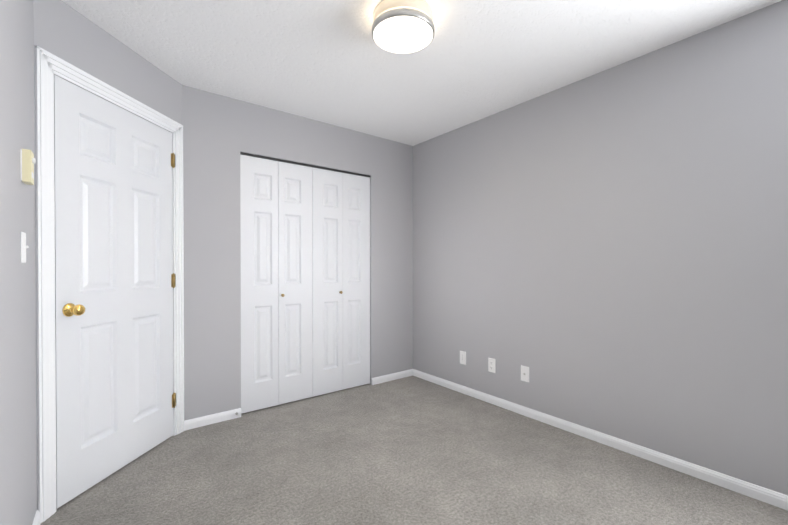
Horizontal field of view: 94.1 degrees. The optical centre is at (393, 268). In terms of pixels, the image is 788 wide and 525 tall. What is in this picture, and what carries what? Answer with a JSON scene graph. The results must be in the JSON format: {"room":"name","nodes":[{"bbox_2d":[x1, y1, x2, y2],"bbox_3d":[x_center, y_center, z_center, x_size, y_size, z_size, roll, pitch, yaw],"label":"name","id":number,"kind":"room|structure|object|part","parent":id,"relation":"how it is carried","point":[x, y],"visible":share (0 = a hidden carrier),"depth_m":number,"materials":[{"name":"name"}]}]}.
{"room":"empty bedroom","nodes":[
{"label":"empty bedroom","id":0,"kind":"room"},
{"bbox_2d":[0,0,36,524],"bbox_3d":[-0.553,-0.057,0.188,0.120,2.430,3.683,0,0,-38],"label":"wall","id":1,"kind":"structure","parent":0,"point":[18,490],"depth_m":1.31,"materials":[{"name":"grey paint"}]},
{"bbox_2d":[21,232,28,262],"bbox_3d":[-1.415,-0.080,1.409,0.018,0.118,0.072,0,0,-38],"label":"light switch","id":2,"kind":"object","parent":1,"relation":"attached to","point":[23,247],"visible":0.98,"depth_m":1.39,"materials":[{"name":"white plastic"}]},
{"bbox_2d":[20,149,35,184],"bbox_3d":[-1.410,-0.390,1.416,0.036,0.122,0.072,0,0,-38],"label":"thermostat","id":3,"kind":"object","parent":1,"relation":"attached to","point":[27,160],"visible":0.98,"depth_m":1.39,"materials":[{"name":"beige plastic"}]},
{"bbox_2d":[32,510,40,524],"bbox_3d":[-0.521,1.125,0.264,0.013,0.066,3.511,0,0,-38],"label":"baseboard","id":4,"kind":"structure","parent":1,"relation":"attached to","point":[37,519],"depth_m":1.61,"materials":[{"name":"white paint"}]},
{"bbox_2d":[33,0,181,509],"bbox_3d":[-1.605,-0.070,2.118,0.120,2.430,1.049,0,0,7],"label":"wall","id":5,"kind":"structure","parent":0,"point":[64,31],"depth_m":1.94,"materials":[{"name":"grey paint"}]},
{"bbox_2d":[35,46,183,522],"bbox_3d":[-1.597,0.074,2.115,0.136,2.143,0.939,0,0,7],"label":"door frame","id":6,"kind":"structure","parent":5,"relation":"attached to","point":[46,63],"depth_m":1.70,"materials":[{"name":"white paint"}]},
{"bbox_2d":[54,75,175,508],"bbox_3d":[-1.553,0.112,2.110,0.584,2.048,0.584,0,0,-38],"label":"entry door","id":7,"kind":"structure","parent":5,"relation":"in","point":[114,273],"depth_m":2.01,"materials":[{"name":"white paint"}]},
{"bbox_3d":[-1.561,0.203,1.789,0.086,0.066,0.086,0,0,-38],"label":"knob","id":8,"kind":"part","parent":7,"relation":"part of","materials":[{"name":"gold metal"}]},
{"bbox_2d":[182,85,412,420],"bbox_3d":[-0.672,-0.077,3.290,2.358,2.430,0.120,0,0,-38],"label":"wall","id":9,"kind":"structure","parent":0,"point":[220,133],"depth_m":2.80,"materials":[{"name":"grey paint"}]},
{"bbox_2d":[184,408,240,430],"bbox_3d":[-1.329,1.109,2.703,0.388,0.066,0.013,0,0,-38],"label":"baseboard","id":10,"kind":"structure","parent":9,"relation":"attached to","point":[227,415],"depth_m":2.69,"materials":[{"name":"white paint"}]},
{"bbox_2d":[240,154,278,413],"bbox_3d":[-1.082,0.123,2.944,0.300,2.010,0.030,0,0,-38],"label":"closet door leaf","id":11,"kind":"structure","parent":9,"relation":"in","point":[259,282],"depth_m":2.93,"materials":[{"name":"white paint"}]},
{"bbox_2d":[278,161,312,404],"bbox_3d":[-0.833,0.122,3.118,0.300,2.010,0.060,0,0,-38],"label":"closet door leaf","id":12,"kind":"structure","parent":9,"relation":"in","point":[295,340],"depth_m":3.12,"materials":[{"name":"white paint"}]},
{"bbox_2d":[240,152,369,176],"bbox_3d":[-0.723,-0.894,3.217,1.214,0.016,0.044,0,0,-38],"label":"track rail","id":13,"kind":"object","parent":9,"relation":"attached to","point":[286,161],"visible":0.82,"depth_m":3.14,"materials":[{"name":"grey metal"}]},
{"bbox_2d":[312,167,342,396],"bbox_3d":[-0.594,0.121,3.304,0.300,2.010,0.060,0,0,-38],"label":"closet door leaf","id":14,"kind":"structure","parent":9,"relation":"in","point":[327,260],"depth_m":3.31,"materials":[{"name":"white paint"}]},
{"bbox_2d":[343,173,369,388],"bbox_3d":[-0.363,0.119,3.502,0.300,2.010,0.030,0,0,-38],"label":"closet door leaf","id":15,"kind":"structure","parent":9,"relation":"in","point":[356,280],"depth_m":3.49,"materials":[{"name":"white paint"}]},
{"bbox_2d":[372,369,411,384],"bbox_3d":[-0.012,1.102,3.726,0.513,0.066,0.013,0,0,-38],"label":"baseboard","id":16,"kind":"structure","parent":9,"relation":"attached to","point":[385,378],"depth_m":3.71,"materials":[{"name":"white paint"}]},
{"bbox_2d":[40,376,787,524],"bbox_3d":[0.082,1.209,1.603,3.609,0.120,5.484,0,0,-38],"label":"floor","id":17,"kind":"structure","parent":0,"point":[412,450],"depth_m":2.02,"materials":[{"name":"carpet"}]},
{"bbox_2d":[62,0,781,145],"bbox_3d":[0.082,-1.341,1.586,3.609,0.120,5.484,0,0,-38],"label":"ceiling","id":18,"kind":"structure","parent":0,"point":[329,62],"depth_m":2.15,"materials":[{"name":"white paint"}]},
{"bbox_2d":[372,0,434,53],"bbox_3d":[0.046,-1.222,1.862,0.318,0.122,0.318,0,0,-38],"label":"flush-mount light fixture","id":19,"kind":"object","parent":18,"relation":"attached to","point":[402,26],"visible":1,"depth_m":1.78,"materials":[{"name":"white glass"}]},
{"bbox_2d":[413,0,787,494],"bbox_3d":[1.532,-0.071,2.278,0.120,2.430,4.424,0,0,-38],"label":"wall","id":20,"kind":"structure","parent":0,"point":[605,252],"depth_m":2.25,"materials":[{"name":"grey paint"}]},
{"bbox_2d":[460,351,465,364],"bbox_3d":[0.627,0.815,3.345,0.007,0.118,0.072,0,0,-38],"label":"electrical outlet plate","id":21,"kind":"object","parent":20,"relation":"attached to","point":[462,357],"visible":1,"depth_m":3.34,"materials":[{"name":"white plastic"}]},
{"bbox_2d":[488,357,494,372],"bbox_3d":[0.823,0.817,3.092,0.009,0.118,0.072,0,0,-38],"label":"electrical outlet plate","id":22,"kind":"object","parent":20,"relation":"attached to","point":[491,364],"visible":1,"depth_m":3.09,"materials":[{"name":"white plastic"}]},
{"bbox_2d":[521,365,528,381],"bbox_3d":[1.012,0.819,2.843,0.016,0.118,0.072,0,0,-38],"label":"outlet plate","id":23,"kind":"object","parent":20,"relation":"attached to","point":[525,373],"visible":1,"depth_m":2.84,"materials":[{"name":"white plastic"}]},
{"bbox_2d":[412,369,787,510],"bbox_3d":[1.480,1.112,2.245,0.013,0.066,4.184,0,0,-38],"label":"baseboard","id":24,"kind":"structure","parent":20,"relation":"attached to","point":[768,496],"depth_m":2.24,"materials":[{"name":"white paint"}]}
]}

